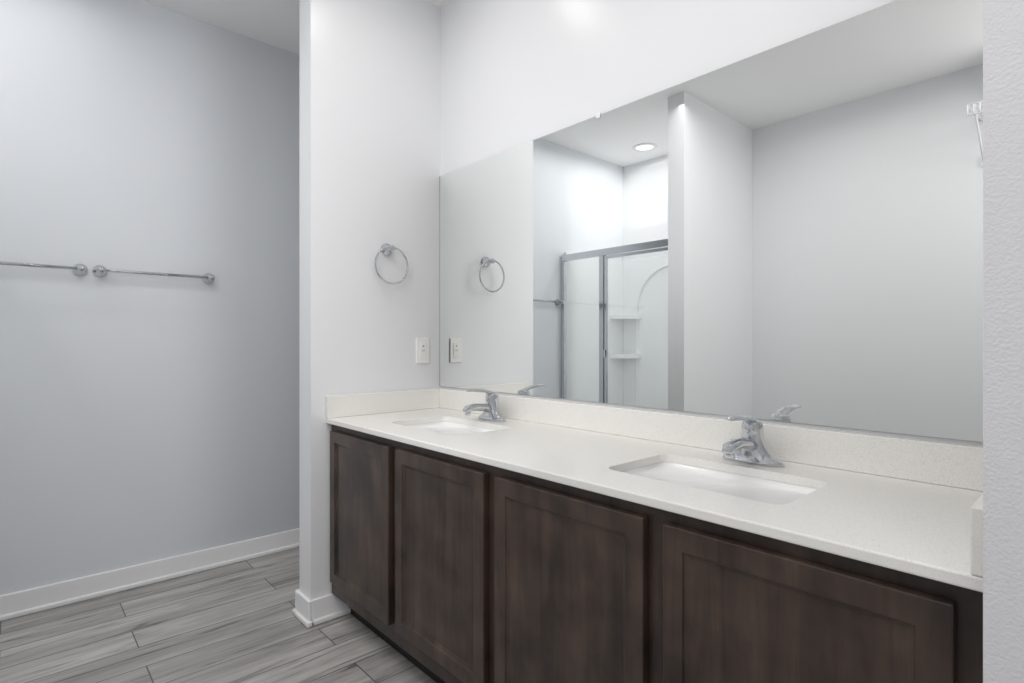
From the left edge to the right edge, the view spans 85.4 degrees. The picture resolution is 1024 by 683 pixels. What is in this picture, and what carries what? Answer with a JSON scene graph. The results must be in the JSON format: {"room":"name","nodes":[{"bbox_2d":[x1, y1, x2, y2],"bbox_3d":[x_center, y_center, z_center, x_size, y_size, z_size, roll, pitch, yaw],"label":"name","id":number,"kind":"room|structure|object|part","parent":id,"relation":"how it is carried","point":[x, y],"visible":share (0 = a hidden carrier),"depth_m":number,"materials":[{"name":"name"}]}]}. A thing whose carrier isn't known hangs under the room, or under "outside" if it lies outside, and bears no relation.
{"room":"bathroom","nodes":[
{"label":"bathroom","id":0,"kind":"room"},
{"bbox_2d":[0,0,298,594],"bbox_3d":[-1.927,-0.225,2.431,2.600,2.690,0.120,0,0,-42],"label":"wall","id":1,"kind":"structure","parent":0,"point":[146,418],"depth_m":2.55,"materials":[{"name":"paint"}]},
{"bbox_2d":[0,261,87,275],"bbox_3d":[-2.016,-0.310,2.221,0.512,0.052,0.072,0,0,-42],"label":"towel rail","id":2,"kind":"object","parent":1,"relation":"attached to","point":[80,269],"visible":1,"depth_m":2.30,"materials":[{"name":"silver metal"}]},
{"bbox_2d":[0,528,298,620],"bbox_3d":[-1.574,1.070,2.660,1.786,0.100,0.032,0,0,-42],"label":"baseboard","id":3,"kind":"structure","parent":1,"relation":"attached to","point":[37,599],"depth_m":2.53,"materials":[{"name":"white wood"}]},
{"bbox_2d":[93,265,214,283],"bbox_3d":[-1.634,-0.310,2.566,0.483,0.052,0.072,0,0,-42],"label":"towel rail","id":4,"kind":"object","parent":1,"relation":"attached to","point":[102,271],"visible":1,"depth_m":2.52,"materials":[{"name":"silver metal"}]},
{"bbox_2d":[0,547,436,682],"bbox_3d":[-0.500,1.150,0.850,2.840,0.060,4.380,0,0,-42],"label":"floor","id":5,"kind":"structure","parent":0,"point":[238,622],"depth_m":2.08,"materials":[{"name":"grey wood"}]},
{"bbox_2d":[326,420,982,682],"bbox_3d":[0.143,0.725,1.663,0.553,0.791,2.040,0,0,-42],"label":"bathroom vanity","id":6,"kind":"object","parent":5,"relation":"on","point":[532,540],"depth_m":1.21,"materials":[{"name":"brown wood"}]},
{"bbox_3d":[-0.566,0.658,2.050,0.020,0.604,0.464,0,0,-42],"label":"door","id":7,"kind":"part","parent":6,"relation":"part of","materials":[{"name":"brown wood"}]},
{"bbox_3d":[-0.226,0.658,1.673,0.020,0.604,0.464,0,0,-42],"label":"door","id":8,"kind":"part","parent":6,"relation":"part of","materials":[{"name":"brown wood"}]},
{"bbox_3d":[0.115,0.658,1.296,0.020,0.604,0.464,0,0,-42],"label":"door","id":9,"kind":"part","parent":6,"relation":"part of","materials":[{"name":"brown wood"}]},
{"bbox_2d":[326,388,982,583],"bbox_3d":[0.141,0.273,1.661,0.558,0.110,2.040,0,0,-42],"label":"countertop","id":10,"kind":"structure","parent":6,"relation":"on","point":[919,503],"depth_m":1.32,"materials":[{"name":"white stone"}]},
{"bbox_2d":[462,389,505,421],"bbox_3d":[-0.120,0.244,2.150,0.170,0.127,0.156,0,0,-42],"label":"faucet","id":11,"kind":"object","parent":10,"relation":"on","point":[490,408],"visible":1,"depth_m":2.15,"materials":[{"name":"silver metal"}]},
{"bbox_2d":[722,415,783,466],"bbox_3d":[0.573,0.244,1.381,0.170,0.127,0.156,0,0,-42],"label":"faucet","id":12,"kind":"object","parent":10,"relation":"on","point":[749,446],"visible":1,"depth_m":1.39,"materials":[{"name":"silver metal"}]},
{"bbox_3d":[0.452,0.658,0.922,0.020,0.604,0.452,0,0,-42],"label":"door","id":13,"kind":"part","parent":6,"relation":"part of","materials":[{"name":"brown wood"}]},
{"bbox_2d":[142,0,449,54],"bbox_3d":[-0.500,-1.620,0.850,2.840,0.100,4.380,0,0,-42],"label":"ceiling","id":14,"kind":"structure","parent":0,"point":[275,23],"depth_m":2.67,"materials":[{"name":"white paint"}]},
{"bbox_2d":[299,0,440,599],"bbox_3d":[-0.604,-0.225,2.443,0.620,2.690,0.115,0,0,-42],"label":"wall","id":15,"kind":"structure","parent":0,"point":[369,122],"depth_m":2.34,"materials":[{"name":"white paint"}]},
{"bbox_2d":[292,589,347,620],"bbox_3d":[-0.667,1.070,2.474,0.614,0.100,0.032,0,0,-42],"label":"baseboard","id":16,"kind":"structure","parent":15,"relation":"attached to","point":[307,612],"depth_m":2.22,"materials":[{"name":"white wood"}]},
{"bbox_2d":[374,244,408,284],"bbox_3d":[-0.528,-0.335,2.393,0.165,0.182,0.060,0,0,-42],"label":"towel ring","id":17,"kind":"object","parent":15,"relation":"attached to","point":[387,249],"visible":1,"depth_m":2.39,"materials":[{"name":"silver metal"}]},
{"bbox_2d":[416,338,429,363],"bbox_3d":[-0.407,0.042,2.538,0.070,0.116,0.007,0,0,-42],"label":"electrical outlet plate","id":18,"kind":"object","parent":15,"relation":"attached to","point":[422,354],"visible":1,"depth_m":2.53,"materials":[{"name":"white plastic"}]},
{"bbox_2d":[439,0,982,446],"bbox_3d":[0.507,-0.225,1.760,0.127,2.690,4.380,0,0,-42],"label":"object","id":19,"kind":"object","parent":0,"point":[791,231],"depth_m":1.57,"materials":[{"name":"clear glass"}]},
{"bbox_3d":[-0.337,-0.283,2.604,0.006,0.983,0.003,0,0,-42],"label":"mirror edge","id":20,"kind":"part","parent":19,"relation":"part of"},
{"bbox_2d":[983,0,1023,682],"bbox_3d":[1.211,-0.225,0.428,0.628,2.690,1.220,0,0,-42],"label":"wall","id":21,"kind":"structure","parent":0,"point":[1003,341],"depth_m":0.66,"materials":[{"name":"white paint"}]}
]}

